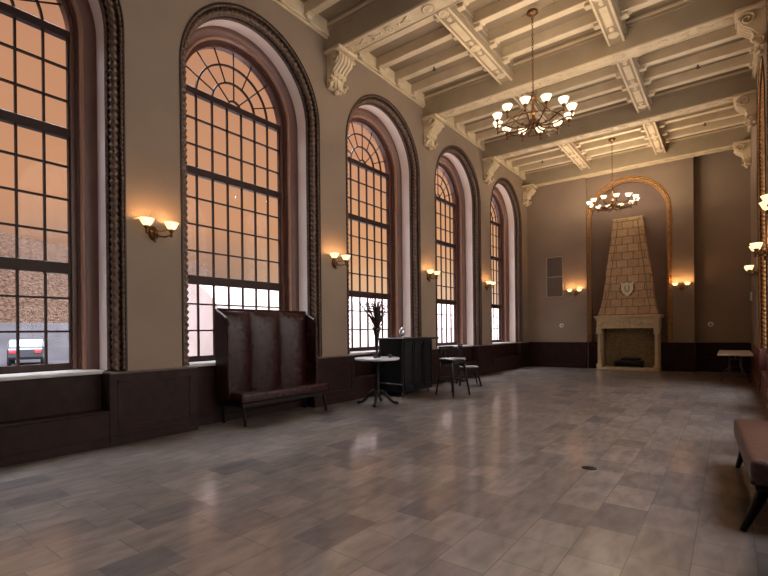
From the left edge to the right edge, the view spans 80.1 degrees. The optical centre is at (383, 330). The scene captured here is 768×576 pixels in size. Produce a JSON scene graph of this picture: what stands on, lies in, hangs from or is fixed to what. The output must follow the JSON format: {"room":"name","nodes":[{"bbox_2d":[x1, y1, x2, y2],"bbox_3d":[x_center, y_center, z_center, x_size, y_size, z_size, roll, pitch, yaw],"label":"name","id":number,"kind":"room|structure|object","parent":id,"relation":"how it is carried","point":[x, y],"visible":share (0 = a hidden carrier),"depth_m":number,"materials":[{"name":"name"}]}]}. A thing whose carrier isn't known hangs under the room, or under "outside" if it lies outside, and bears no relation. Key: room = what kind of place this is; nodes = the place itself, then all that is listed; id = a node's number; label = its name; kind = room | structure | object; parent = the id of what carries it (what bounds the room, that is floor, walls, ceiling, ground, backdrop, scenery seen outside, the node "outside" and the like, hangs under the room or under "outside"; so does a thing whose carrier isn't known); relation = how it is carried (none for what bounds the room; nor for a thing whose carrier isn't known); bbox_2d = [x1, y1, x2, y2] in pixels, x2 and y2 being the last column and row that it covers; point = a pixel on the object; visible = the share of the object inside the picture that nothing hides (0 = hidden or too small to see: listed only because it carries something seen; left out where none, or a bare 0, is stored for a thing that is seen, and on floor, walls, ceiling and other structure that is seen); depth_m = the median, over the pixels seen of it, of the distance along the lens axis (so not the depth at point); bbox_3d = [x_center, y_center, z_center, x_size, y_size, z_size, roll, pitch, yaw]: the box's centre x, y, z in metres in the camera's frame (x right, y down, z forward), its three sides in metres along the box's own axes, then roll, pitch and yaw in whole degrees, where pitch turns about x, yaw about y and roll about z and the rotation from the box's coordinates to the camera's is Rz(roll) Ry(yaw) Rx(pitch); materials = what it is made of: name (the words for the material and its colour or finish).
{"room":"grand lobby hall","nodes":[
{"label":"grand lobby hall","id":0,"kind":"room"},
{"bbox_2d":[0,323,68,365],"bbox_3d":[-0.571,0.851,63.538,25.663,3.251,204.612,-1,0,37],"label":"road","id":1,"kind":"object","parent":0,"point":[58,342],"visible":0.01,"depth_m":29.27,"materials":[{"name":"grey asphalt"}]},
{"bbox_2d":[7,339,43,365],"bbox_3d":[-19.565,1.148,25.044,1.561,1.381,3.919,-1,0,-36],"label":"car","id":2,"kind":"object","parent":1,"relation":"on","point":[29,348],"visible":0.77,"depth_m":23.75,"materials":[{"name":"grey paint"}]},
{"bbox_2d":[0,232,221,322],"bbox_3d":[-18.580,-3.306,77.154,49.939,11.941,204.612,-1,0,37],"label":"hill","id":3,"kind":"object","parent":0,"point":[31,310],"visible":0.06,"depth_m":34.31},
{"bbox_2d":[98,0,527,370],"bbox_3d":[-0.689,-2.117,9.154,0.711,6.849,19.854,-1,0,37],"label":"wall","id":4,"kind":"structure","parent":0,"point":[153,29],"depth_m":5.96,"materials":[{"name":"paint"}]},
{"bbox_2d":[0,374,109,467],"bbox_3d":[-4.097,0.929,4.619,0.741,0.828,2.150,-1,0,37],"label":"wall panel","id":5,"kind":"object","parent":4,"relation":"attached to","point":[42,418],"depth_m":4.89,"materials":[{"name":"wood"}]},
{"bbox_2d":[0,0,127,380],"bbox_3d":[-4.120,-2.144,4.612,0.728,5.319,2.549,-1,0,37],"label":"window","id":6,"kind":"structure","parent":4,"relation":"in","point":[94,132],"depth_m":5.43,"materials":[{"name":"paint"}]},
{"bbox_2d":[101,368,197,446],"bbox_3d":[-2.914,0.917,5.752,0.251,0.828,1.084,-1,0,37],"label":"wall panel","id":7,"kind":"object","parent":4,"relation":"attached to","point":[142,406],"depth_m":5.61,"materials":[{"name":"wood"}]},
{"bbox_2d":[103,366,197,374],"bbox_3d":[-2.917,0.490,5.750,0.256,0.026,1.084,-1,0,37],"label":"trim","id":8,"kind":"structure","parent":4,"relation":"attached to","point":[183,367],"depth_m":5.56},
{"bbox_2d":[139,217,178,242],"bbox_3d":[-2.773,-1.222,5.606,0.237,0.264,0.473,-1,0,37],"label":"wall sconce","id":9,"kind":"object","parent":4,"relation":"attached to","point":[153,234],"visible":1,"depth_m":5.64,"materials":[{"name":"white glass"}]},
{"bbox_2d":[179,2,321,366],"bbox_3d":[-2.167,-2.164,7.190,0.728,5.319,2.549,-1,0,37],"label":"window","id":10,"kind":"structure","parent":4,"relation":"in","point":[236,30],"depth_m":7.65,"materials":[{"name":"brown paint"}]},
{"bbox_2d":[197,366,303,425],"bbox_3d":[-2.228,0.910,7.260,0.529,0.828,2.150,-1,0,37],"label":"trim","id":11,"kind":"structure","parent":4,"relation":"attached to","point":[210,411],"depth_m":6.56,"materials":[{"name":"wood"}]},
{"bbox_2d":[272,0,328,38],"bbox_3d":[-1.880,-5.360,6.974,0.078,0.338,2.913,-1,0,37],"label":"crown molding","id":12,"kind":"structure","parent":4,"relation":"attached to","point":[294,7],"depth_m":7.64,"materials":[{"name":"paint"}]},
{"bbox_2d":[306,356,355,406],"bbox_3d":[-0.961,0.897,8.329,0.251,0.828,1.084,-1,0,37],"label":"trim","id":13,"kind":"structure","parent":4,"relation":"attached to","point":[338,372],"depth_m":8.28,"materials":[{"name":"wood"}]},
{"bbox_2d":[330,253,349,268],"bbox_3d":[-0.810,-1.242,8.197,0.237,0.264,0.473,-1,0,37],"label":"wall sconce","id":14,"kind":"object","parent":4,"relation":"attached to","point":[334,256],"visible":1,"depth_m":8.23,"materials":[{"name":"white glass"}]},
{"bbox_2d":[324,43,356,95],"bbox_3d":[-0.771,-4.612,8.174,0.382,0.709,0.496,-1,0,37],"label":"corbel","id":15,"kind":"object","parent":4,"relation":"attached to","point":[340,61],"visible":1,"depth_m":8.11,"materials":[{"name":"beige stone"}]},
{"bbox_2d":[327,0,372,26],"bbox_3d":[1.422,-5.447,6.271,6.190,0.043,0.043,-1,0,37],"label":"crown molding","id":16,"kind":"structure","parent":4,"relation":"attached to","point":[367,1],"depth_m":7.77,"materials":[{"name":"paint"}]},
{"bbox_2d":[355,353,390,398],"bbox_3d":[-0.190,0.888,9.774,0.741,0.828,2.150,-1,0,37],"label":"trim","id":17,"kind":"structure","parent":4,"relation":"attached to","point":[365,371],"depth_m":9.10,"materials":[{"name":"wood"}]},
{"bbox_2d":[345,94,421,354],"bbox_3d":[-0.213,-2.185,9.767,0.728,5.319,2.549,-1,0,37],"label":"window","id":18,"kind":"structure","parent":4,"relation":"in","point":[374,113],"depth_m":10.52,"materials":[{"name":"brown paint"}]},
{"bbox_2d":[355,52,425,107],"bbox_3d":[0.074,-5.381,9.551,0.078,0.338,2.896,-1,0,37],"label":"crown molding","id":19,"kind":"structure","parent":4,"relation":"attached to","point":[369,61],"depth_m":9.61,"materials":[{"name":"paint"}]},
{"bbox_2d":[422,113,445,149],"bbox_3d":[1.177,-4.633,10.745,0.382,0.709,0.496,-1,0,37],"label":"corbel","id":20,"kind":"object","parent":4,"relation":"attached to","point":[433,123],"visible":1,"depth_m":10.67,"materials":[{"name":"beige stone"}]},
{"bbox_2d":[432,350,441,384],"bbox_3d":[0.992,0.876,10.906,0.251,0.828,1.084,-1,0,37],"label":"trim","id":21,"kind":"structure","parent":4,"relation":"attached to","point":[435,353],"depth_m":11.06,"materials":[{"name":"wood"}]},
{"bbox_2d":[435,145,481,347],"bbox_3d":[1.740,-2.205,12.344,0.728,5.319,2.549,-1,0,37],"label":"window","id":22,"kind":"structure","parent":4,"relation":"in","point":[455,165],"depth_m":13.13,"materials":[{"name":"brown paint"}]},
{"bbox_2d":[441,346,478,382],"bbox_3d":[1.763,0.868,12.351,0.741,0.828,2.150,-1,0,37],"label":"trim","id":23,"kind":"structure","parent":4,"relation":"attached to","point":[466,351],"depth_m":12.32,"materials":[{"name":"wood"}]},
{"bbox_2d":[444,117,484,150],"bbox_3d":[2.035,-5.401,12.139,0.078,0.338,2.939,-1,0,37],"label":"crown molding","id":24,"kind":"structure","parent":4,"relation":"attached to","point":[450,121],"depth_m":12.25,"materials":[{"name":"paint"}]},
{"bbox_2d":[472,345,494,374],"bbox_3d":[2.945,0.856,13.484,0.251,0.828,1.084,-1,0,37],"label":"trim","id":25,"kind":"structure","parent":4,"relation":"attached to","point":[485,355],"depth_m":13.27,"materials":[{"name":"wood"}]},
{"bbox_2d":[482,156,500,184],"bbox_3d":[3.151,-4.653,13.350,0.382,0.709,0.496,-1,0,37],"label":"corbel","id":26,"kind":"object","parent":4,"relation":"attached to","point":[490,164],"visible":1,"depth_m":13.27,"materials":[{"name":"beige stone"}]},
{"bbox_2d":[490,178,522,344],"bbox_3d":[3.693,-2.226,14.921,0.728,5.319,2.549,-1,0,37],"label":"window","id":27,"kind":"structure","parent":4,"relation":"in","point":[504,198],"depth_m":15.73,"materials":[{"name":"brown paint"}]},
{"bbox_2d":[495,343,520,371],"bbox_3d":[3.716,0.848,14.928,0.741,0.828,2.150,-1,0,37],"label":"trim","id":28,"kind":"structure","parent":4,"relation":"attached to","point":[505,359],"depth_m":14.83,"materials":[{"name":"wood"}]},
{"bbox_2d":[501,159,525,179],"bbox_3d":[4.025,-5.422,14.764,0.078,0.338,2.991,-1,0,37],"label":"crown molding","id":29,"kind":"structure","parent":4,"relation":"attached to","point":[509,165],"depth_m":15.07,"materials":[{"name":"paint"}]},
{"bbox_2d":[514,343,528,366],"bbox_3d":[4.808,0.836,15.942,0.251,0.828,0.785,-1,0,37],"label":"trim","id":30,"kind":"structure","parent":4,"relation":"attached to","point":[522,349],"depth_m":15.70,"materials":[{"name":"wood"}]},
{"bbox_2d":[522,184,536,206],"bbox_3d":[5.062,-4.673,15.872,0.382,0.709,0.496,-1,0,37],"label":"corbel","id":31,"kind":"object","parent":4,"relation":"attached to","point":[529,190],"visible":1,"depth_m":15.79,"materials":[{"name":"beige stone"}]},
{"bbox_2d":[424,0,689,98],"bbox_3d":[3.370,-5.467,8.842,6.190,0.043,0.043,-1,0,37],"label":"crown molding","id":32,"kind":"structure","parent":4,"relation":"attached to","point":[681,1],"depth_m":8.75,"materials":[{"name":"paint"}]},
{"bbox_2d":[484,69,751,143],"bbox_3d":[5.344,-5.488,11.447,6.190,0.043,0.043,-1,0,37],"label":"crown molding","id":33,"kind":"structure","parent":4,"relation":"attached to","point":[745,70],"depth_m":10.59,"materials":[{"name":"paint"}]},
{"bbox_2d":[525,125,744,173],"bbox_3d":[7.350,-5.509,14.093,6.190,0.043,0.043,-1,0,37],"label":"crown molding","id":34,"kind":"structure","parent":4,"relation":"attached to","point":[739,125],"depth_m":13.79,"materials":[{"name":"paint"}]},
{"bbox_2d":[0,366,767,575],"bbox_3d":[2.098,1.339,7.069,6.711,0.140,19.854,-1,0,37],"label":"floor","id":35,"kind":"structure","parent":0,"point":[492,480],"depth_m":3.72,"materials":[{"name":"stone"}]},
{"bbox_2d":[215,308,327,426],"bbox_3d":[-1.656,0.492,7.063,0.593,1.658,1.751,-1,0,37],"label":"banquette","id":36,"kind":"object","parent":35,"relation":"on","point":[262,357],"visible":1,"depth_m":7.02,"materials":[{"name":"red leather"}]},
{"bbox_2d":[355,356,399,406],"bbox_3d":[-0.116,0.890,8.102,0.798,0.824,0.798,-1,0,37],"label":"pedestal table","id":37,"kind":"object","parent":35,"relation":"on","point":[377,392],"visible":1,"depth_m":8.06,"materials":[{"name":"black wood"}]},
{"bbox_2d":[357,295,388,357],"bbox_3d":[-0.155,-0.079,8.120,0.537,1.114,0.621,-1,0,-22],"label":"vase","id":38,"kind":"object","parent":37,"relation":"on","point":[376,320],"visible":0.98,"depth_m":8.07,"materials":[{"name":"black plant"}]},
{"bbox_2d":[379,337,438,396],"bbox_3d":[0.513,0.716,9.508,0.676,1.157,1.384,-1,0,37],"label":"bar counter","id":39,"kind":"object","parent":35,"relation":"on","point":[413,371],"depth_m":9.10,"materials":[{"name":"black paint"}]},
{"bbox_2d":[379,337,438,339],"bbox_3d":[0.516,0.157,9.521,0.676,0.039,1.352,-1,0,37],"label":"countertop","id":40,"kind":"structure","parent":39,"relation":"on","point":[393,338],"depth_m":9.12,"materials":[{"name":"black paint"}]},
{"bbox_2d":[435,346,470,396],"bbox_3d":[1.376,0.801,9.168,0.511,0.977,0.511,-1,0,-39],"label":"bar stool","id":41,"kind":"object","parent":35,"relation":"on","point":[451,360],"visible":1,"depth_m":9.13,"materials":[{"name":"black wood"}]},
{"bbox_2d":[456,344,481,385],"bbox_3d":[2.000,0.795,10.838,0.537,0.979,0.537,-1,0,0],"label":"dining chair","id":42,"kind":"object","parent":35,"relation":"on","point":[474,368],"visible":0.96,"depth_m":10.65,"materials":[{"name":"black wood"}]},
{"bbox_2d":[594,215,663,371],"bbox_3d":[7.674,-1.181,14.360,1.873,4.803,0.702,-1,0,37],"label":"fireplace","id":43,"kind":"object","parent":35,"relation":"on","point":[629,317],"depth_m":14.32,"materials":[{"name":"stone"}]},
{"bbox_2d":[594,314,663,318],"bbox_3d":[7.679,-0.429,14.357,1.873,0.108,0.694,-1,0,37],"label":"mantel shelf","id":44,"kind":"object","parent":43,"relation":"attached to","point":[600,316],"depth_m":14.06,"materials":[{"name":"stone"}]},
{"bbox_2d":[598,215,659,315],"bbox_3d":[7.691,-2.033,14.395,1.682,3.100,0.616,-1,0,37],"label":"hood","id":45,"kind":"object","parent":43,"relation":"attached to","point":[629,286],"depth_m":14.28,"materials":[{"name":"stone"}]},
{"bbox_2d":[717,350,753,382],"bbox_3d":[8.877,0.875,11.556,0.676,0.678,2.254,-1,0,37],"label":"folding table","id":46,"kind":"object","parent":35,"relation":"on","point":[740,353],"visible":1,"depth_m":10.92,"materials":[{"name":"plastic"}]},
{"bbox_2d":[734,419,767,531],"bbox_3d":[2.962,1.045,3.442,0.552,0.469,1.679,-1,0,34],"label":"bench","id":47,"kind":"object","parent":35,"relation":"on","point":[751,436],"visible":1,"depth_m":3.06,"materials":[{"name":"red leather"}]},
{"bbox_2d":[301,0,749,139],"bbox_3d":[2.025,-5.640,7.069,7.751,0.208,19.854,-1,0,37],"label":"ceiling","id":48,"kind":"structure","parent":0,"point":[340,6],"depth_m":8.74,"materials":[{"name":"paint"}]},
{"bbox_2d":[303,0,339,22],"bbox_3d":[-0.585,-5.383,7.178,1.894,0.286,0.173,-1,0,37],"label":"ceiling beam","id":49,"kind":"structure","parent":48,"relation":"attached to","point":[312,8],"depth_m":7.55,"materials":[{"name":"paint"}]},
{"bbox_2d":[326,0,462,53],"bbox_3d":[1.537,-5.260,6.420,6.190,0.611,0.382,-1,0,37],"label":"ceiling beam","id":50,"kind":"structure","parent":48,"relation":"attached to","point":[376,21],"depth_m":7.54,"materials":[{"name":"paint"}]},
{"bbox_2d":[357,15,439,59],"bbox_3d":[0.227,-5.391,8.249,1.894,0.286,0.173,-1,0,37],"label":"ceiling beam","id":51,"kind":"structure","parent":48,"relation":"attached to","point":[362,53],"depth_m":8.24,"materials":[{"name":"paint"}]},
{"bbox_2d":[376,26,456,73],"bbox_3d":[0.606,-5.395,8.750,1.894,0.286,0.173,-1,0,37],"label":"ceiling beam","id":52,"kind":"structure","parent":48,"relation":"attached to","point":[439,36],"depth_m":8.71,"materials":[{"name":"paint"}]},
{"bbox_2d":[394,44,472,86],"bbox_3d":[0.989,-5.399,9.255,1.894,0.286,0.173,-1,0,37],"label":"ceiling beam","id":53,"kind":"structure","parent":48,"relation":"attached to","point":[459,51],"depth_m":9.22,"materials":[{"name":"paint"}]},
{"bbox_2d":[411,59,486,98],"bbox_3d":[1.368,-5.403,9.756,1.894,0.286,0.173,-1,0,37],"label":"ceiling beam","id":54,"kind":"structure","parent":48,"relation":"attached to","point":[473,66],"depth_m":9.72,"materials":[{"name":"paint"}]},
{"bbox_2d":[457,0,474,11],"bbox_3d":[1.925,-5.409,6.963,1.795,0.286,0.173,-1,0,37],"label":"ceiling beam","id":55,"kind":"structure","parent":48,"relation":"attached to","point":[462,5],"depth_m":7.42,"materials":[{"name":"paint"}]},
{"bbox_2d":[435,4,513,84],"bbox_3d":[1.667,-5.352,8.344,0.347,0.429,2.896,-1,0,37],"label":"ceiling beam","id":56,"kind":"structure","parent":48,"relation":"attached to","point":[460,24],"depth_m":8.24,"materials":[{"name":"paint"}]},
{"bbox_2d":[454,98,522,128],"bbox_3d":[2.567,-5.415,11.338,1.894,0.286,0.173,-1,0,37],"label":"ceiling beam","id":57,"kind":"structure","parent":48,"relation":"attached to","point":[489,110],"depth_m":11.35,"materials":[{"name":"paint"}]},
{"bbox_2d":[465,109,529,136],"bbox_3d":[2.950,-5.420,11.842,1.894,0.286,0.173,-1,0,37],"label":"ceiling beam","id":58,"kind":"structure","parent":48,"relation":"attached to","point":[487,123],"depth_m":11.94,"materials":[{"name":"paint"}]},
{"bbox_2d":[473,0,537,31],"bbox_3d":[2.304,-5.413,7.463,1.795,0.286,0.173,-1,0,37],"label":"ceiling beam","id":59,"kind":"structure","parent":48,"relation":"attached to","point":[500,8],"depth_m":7.71,"materials":[{"name":"paint"}]},
{"bbox_2d":[475,118,535,143],"bbox_3d":[3.329,-5.423,12.343,1.894,0.286,0.173,-1,0,37],"label":"ceiling beam","id":60,"kind":"structure","parent":48,"relation":"attached to","point":[490,133],"depth_m":12.52,"materials":[{"name":"paint"}]},
{"bbox_2d":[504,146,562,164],"bbox_3d":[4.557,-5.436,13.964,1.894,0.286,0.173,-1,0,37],"label":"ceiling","id":61,"kind":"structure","parent":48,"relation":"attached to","point":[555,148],"depth_m":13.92,"materials":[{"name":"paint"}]},
{"bbox_2d":[512,89,560,136],"bbox_3d":[3.628,-5.372,10.932,0.347,0.429,2.939,-1,0,37],"label":"ceiling beam","id":62,"kind":"structure","parent":48,"relation":"attached to","point":[516,98],"depth_m":10.88,"materials":[{"name":"paint"}]},
{"bbox_2d":[488,0,591,48],"bbox_3d":[2.686,-5.417,7.968,1.795,0.286,0.173,-1,0,37],"label":"ceiling beam","id":63,"kind":"structure","parent":48,"relation":"attached to","point":[561,8],"depth_m":7.93,"materials":[{"name":"paint"}]},
{"bbox_2d":[492,8,576,141],"bbox_3d":[2.513,-4.397,7.710,1.357,1.975,1.357,-1,0,37],"label":"chandelier","id":64,"kind":"object","parent":63,"relation":"hanging from","point":[540,127],"visible":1,"depth_m":7.67,"materials":[{"name":"white glass"}]},
{"bbox_2d":[512,150,573,174],"bbox_3d":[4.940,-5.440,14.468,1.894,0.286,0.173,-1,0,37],"label":"ceiling","id":65,"kind":"structure","parent":48,"relation":"attached to","point":[553,154],"depth_m":14.44,"materials":[{"name":"paint"}]},
{"bbox_2d":[502,12,600,63],"bbox_3d":[3.066,-5.421,8.469,1.795,0.286,0.173,-1,0,37],"label":"ceiling beam","id":66,"kind":"structure","parent":48,"relation":"attached to","point":[585,22],"depth_m":8.39,"materials":[{"name":"paint"}]},
{"bbox_2d":[559,142,591,169],"bbox_3d":[5.618,-5.393,13.557,0.347,0.429,2.991,-1,0,37],"label":"ceiling beam","id":67,"kind":"structure","parent":48,"relation":"attached to","point":[570,149],"depth_m":13.62,"materials":[{"name":"paint"}]},
{"bbox_2d":[536,64,621,103],"bbox_3d":[4.265,-5.433,10.051,1.795,0.286,0.173,-1,0,37],"label":"ceiling beam","id":68,"kind":"structure","parent":48,"relation":"attached to","point":[608,72],"depth_m":9.96,"materials":[{"name":"paint"}]},
{"bbox_2d":[545,78,626,113],"bbox_3d":[4.648,-5.437,10.556,1.795,0.286,0.173,-1,0,37],"label":"ceiling beam","id":69,"kind":"structure","parent":48,"relation":"attached to","point":[616,84],"depth_m":10.43,"materials":[{"name":"paint"}]},
{"bbox_2d":[553,91,631,121],"bbox_3d":[5.027,-5.441,11.056,1.795,0.286,0.173,-1,0,37],"label":"ceiling beam","id":70,"kind":"structure","parent":48,"relation":"attached to","point":[620,96],"depth_m":10.91,"materials":[{"name":"paint"}]},
{"bbox_2d":[423,0,762,118],"bbox_3d":[3.485,-5.280,8.990,6.190,0.611,0.382,-1,0,37],"label":"ceiling beam","id":71,"kind":"structure","parent":48,"relation":"attached to","point":[690,19],"depth_m":8.54,"materials":[{"name":"paint"}]},
{"bbox_2d":[588,0,626,45],"bbox_3d":[3.325,-5.369,7.087,0.347,0.429,2.896,-1,0,37],"label":"ceiling beam","id":72,"kind":"structure","parent":48,"relation":"attached to","point":[607,13],"depth_m":7.64,"materials":[{"name":"paint"}]},
{"bbox_2d":[575,125,644,147],"bbox_3d":[6.255,-5.454,12.677,1.795,0.286,0.173,-1,0,37],"label":"ceiling","id":73,"kind":"structure","parent":48,"relation":"attached to","point":[579,143],"depth_m":12.64,"materials":[{"name":"paint"}]},
{"bbox_2d":[586,138,639,212],"bbox_3d":[6.456,-4.438,12.913,1.357,1.975,1.357,-1,0,25],"label":"chandelier","id":74,"kind":"object","parent":73,"relation":"hanging from","point":[620,206],"visible":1,"depth_m":12.86,"materials":[{"name":"white glass"}]},
{"bbox_2d":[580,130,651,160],"bbox_3d":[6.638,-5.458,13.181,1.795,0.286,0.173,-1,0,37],"label":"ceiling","id":75,"kind":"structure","parent":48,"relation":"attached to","point":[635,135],"depth_m":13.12,"materials":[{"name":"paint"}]},
{"bbox_2d":[483,67,756,159],"bbox_3d":[5.459,-5.300,11.595,6.190,0.611,0.382,-1,0,37],"label":"ceiling beam","id":76,"kind":"structure","parent":48,"relation":"attached to","point":[719,92],"depth_m":11.03,"materials":[{"name":"paint"}]},
{"bbox_2d":[616,57,651,112],"bbox_3d":[5.286,-5.390,9.675,0.347,0.429,2.939,-1,0,37],"label":"ceiling beam","id":77,"kind":"structure","parent":48,"relation":"attached to","point":[633,79],"depth_m":9.63,"materials":[{"name":"paint"}]},
{"bbox_2d":[524,124,750,186],"bbox_3d":[7.465,-5.321,14.242,6.190,0.611,0.382,-1,0,37],"label":"ceiling beam","id":78,"kind":"structure","parent":48,"relation":"attached to","point":[720,141],"depth_m":13.79,"materials":[{"name":"paint"}]},
{"bbox_2d":[619,0,663,20],"bbox_3d":[4.778,-5.439,7.171,1.929,0.286,0.173,-1,0,37],"label":"ceiling beam","id":79,"kind":"structure","parent":48,"relation":"attached to","point":[627,7],"depth_m":7.60,"materials":[{"name":"paint"}]},
{"bbox_2d":[643,121,667,154],"bbox_3d":[7.276,-5.410,12.300,0.347,0.429,2.991,-1,0,37],"label":"ceiling beam","id":80,"kind":"structure","parent":48,"relation":"attached to","point":[654,133],"depth_m":12.36,"materials":[{"name":"paint"}]},
{"bbox_2d":[638,25,740,71],"bbox_3d":[5.977,-5.451,8.754,1.929,0.286,0.173,-1,0,37],"label":"ceiling beam","id":81,"kind":"structure","parent":48,"relation":"attached to","point":[727,34],"depth_m":8.78,"materials":[{"name":"paint"}]},
{"bbox_2d":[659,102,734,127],"bbox_3d":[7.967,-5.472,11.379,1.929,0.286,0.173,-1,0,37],"label":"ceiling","id":82,"kind":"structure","parent":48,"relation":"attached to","point":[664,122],"depth_m":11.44,"materials":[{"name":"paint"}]},
{"bbox_2d":[643,39,754,84],"bbox_3d":[6.359,-5.455,9.258,1.929,0.286,0.173,-1,0,37],"label":"ceiling beam","id":83,"kind":"structure","parent":48,"relation":"attached to","point":[742,46],"depth_m":9.21,"materials":[{"name":"paint"}]},
{"bbox_2d":[647,53,754,96],"bbox_3d":[6.739,-5.459,9.759,1.929,0.286,0.173,-1,0,37],"label":"ceiling beam","id":84,"kind":"structure","parent":48,"relation":"attached to","point":[745,60],"depth_m":9.69,"materials":[{"name":"paint"}]},
{"bbox_2d":[661,107,747,142],"bbox_3d":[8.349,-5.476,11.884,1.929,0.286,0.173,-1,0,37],"label":"ceiling","id":85,"kind":"structure","parent":48,"relation":"attached to","point":[728,113],"depth_m":11.89,"materials":[{"name":"paint"}]},
{"bbox_2d":[527,149,751,371],"bbox_3d":[7.809,-2.206,14.653,6.711,6.849,0.824,-1,0,37],"label":"wall","id":86,"kind":"structure","parent":0,"point":[709,194],"depth_m":13.58,"materials":[{"name":"paint"}]},
{"bbox_2d":[546,256,563,297],"bbox_3d":[5.835,-1.838,15.618,0.572,1.387,0.026,-1,0,37],"label":"air vent","id":87,"kind":"object","parent":86,"relation":"in","point":[554,265],"visible":1,"depth_m":15.62,"materials":[{"name":"metal"}]},
{"bbox_2d":[528,342,587,367],"bbox_3d":[5.918,0.812,15.620,1.959,0.854,0.130,-1,0,37],"label":"trim","id":88,"kind":"structure","parent":86,"relation":"attached to","point":[543,354],"depth_m":15.52,"materials":[{"name":"wood"}]},
{"bbox_2d":[588,342,597,367],"bbox_3d":[6.934,0.801,15.079,0.312,0.854,0.130,-1,0,37],"label":"trim","id":89,"kind":"structure","parent":86,"relation":"attached to","point":[592,346],"depth_m":15.04,"materials":[{"name":"wood"}]},
{"bbox_2d":[587,176,672,342],"bbox_3d":[7.760,-2.251,14.546,2.429,5.233,0.324,-1,0,37],"label":"trim","id":90,"kind":"structure","parent":86,"relation":"attached to","point":[633,178],"depth_m":14.23,"materials":[{"name":"paint"}]},
{"bbox_2d":[592,183,695,342],"bbox_3d":[8.201,-2.210,14.633,2.922,6.849,0.382,-1,0,37],"label":"wall niche","id":91,"kind":"object","parent":86,"relation":"in","point":[651,204],"visible":0.07,"depth_m":14.45,"materials":[{"name":"paint"}]},
{"bbox_2d":[661,342,694,371],"bbox_3d":[8.775,0.782,13.683,0.910,0.854,0.130,-1,0,37],"label":"trim","id":92,"kind":"structure","parent":86,"relation":"attached to","point":[674,356],"depth_m":13.62,"materials":[{"name":"wood"}]},
{"bbox_2d":[696,343,751,372],"bbox_3d":[9.827,0.771,13.234,1.309,0.854,0.130,-1,0,37],"label":"trim","id":93,"kind":"structure","parent":86,"relation":"attached to","point":[707,359],"depth_m":13.25,"materials":[{"name":"wood"}]},
{"bbox_2d":[750,0,767,347],"bbox_3d":[4.811,-2.175,4.985,0.711,6.849,19.854,-1,0,37],"label":"wall","id":94,"kind":"structure","parent":0,"point":[753,169],"depth_m":10.57,"materials":[{"name":"paint"}]},
{"bbox_2d":[733,139,750,168],"bbox_3d":[9.691,-4.722,12.363,0.382,0.709,0.496,-1,0,37],"label":"corbel","id":95,"kind":"object","parent":94,"relation":"attached to","point":[742,149],"visible":1,"depth_m":12.20,"materials":[{"name":"beige stone"}]},
{"bbox_2d":[734,89,756,127],"bbox_3d":[7.780,-4.702,9.841,0.382,0.709,0.496,-1,0,37],"label":"corbel","id":96,"kind":"object","parent":94,"relation":"attached to","point":[745,103],"visible":1,"depth_m":9.67,"materials":[{"name":"beige stone"}]},
{"bbox_2d":[735,0,766,55],"bbox_3d":[5.806,-4.681,7.236,0.382,0.709,0.496,-1,0,37],"label":"corbel","id":97,"kind":"object","parent":94,"relation":"attached to","point":[751,20],"visible":1,"depth_m":7.08,"materials":[{"name":"beige stone"}]},
{"bbox_2d":[752,44,758,78],"bbox_3d":[6.906,-5.452,8.447,0.078,0.338,2.939,-1,0,37],"label":"crown molding","id":98,"kind":"structure","parent":94,"relation":"attached to","point":[755,58],"depth_m":9.16,"materials":[{"name":"paint"}]},
{"bbox_2d":[749,242,767,259],"bbox_3d":[5.889,-1.234,7.178,0.237,0.264,0.473,-1,0,37],"label":"wall sconce","id":99,"kind":"object","parent":94,"relation":"attached to","point":[755,247],"visible":1,"depth_m":7.09,"materials":[{"name":"white glass"}]},
{"bbox_2d":[751,344,766,390],"bbox_3d":[9.042,0.792,10.949,0.251,0.828,4.409,-1,0,37],"label":"trim","id":100,"kind":"structure","parent":94,"relation":"attached to","point":[758,361],"depth_m":9.81,"materials":[{"name":"wood"}]},
{"bbox_2d":[757,56,767,353],"bbox_3d":[7.226,-2.263,8.186,0.728,5.319,2.549,-1,0,37],"label":"window","id":101,"kind":"structure","parent":94,"relation":"in","point":[761,113],"depth_m":9.27,"materials":[{"name":"brown paint"}]},
{"bbox_2d":[760,371,766,402],"bbox_3d":[7.266,0.811,8.180,0.741,0.828,2.150,-1,0,37],"label":"trim","id":102,"kind":"structure","parent":94,"relation":"attached to","point":[763,373],"depth_m":8.47,"materials":[{"name":"wood"}]},
{"bbox_2d":[759,194,767,218],"bbox_3d":[3.936,-1.214,4.601,0.237,0.264,0.473,-1,0,37],"label":"wall sconce","id":103,"kind":"object","parent":94,"relation":"attached to","point":[764,205],"visible":1,"depth_m":4.71,"materials":[{"name":"white glass"}]},
{"bbox_2d":[767,23,767,159],"bbox_3d":[5.272,-2.242,5.609,0.728,5.319,2.549,-1,0,37],"label":"window","id":104,"kind":"structure","parent":94,"relation":"in","point":[767,23],"depth_m":6.83,"materials":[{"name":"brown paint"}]},
{"bbox_3d":[-17.932,2.745,68.007,97.295,0.260,190.740,-1,0,37],"label":"ground","id":105,"kind":"structure","parent":0,"visible":0},
{"bbox_2d":[187,284,498,355],"bbox_3d":[2.404,0.604,18.091,3.815,3.685,20.288,-1,0,37],"label":"wall","id":106,"kind":"structure","parent":105,"relation":"on","point":[205,291],"depth_m":10.82,"materials":[{"name":"stone"}]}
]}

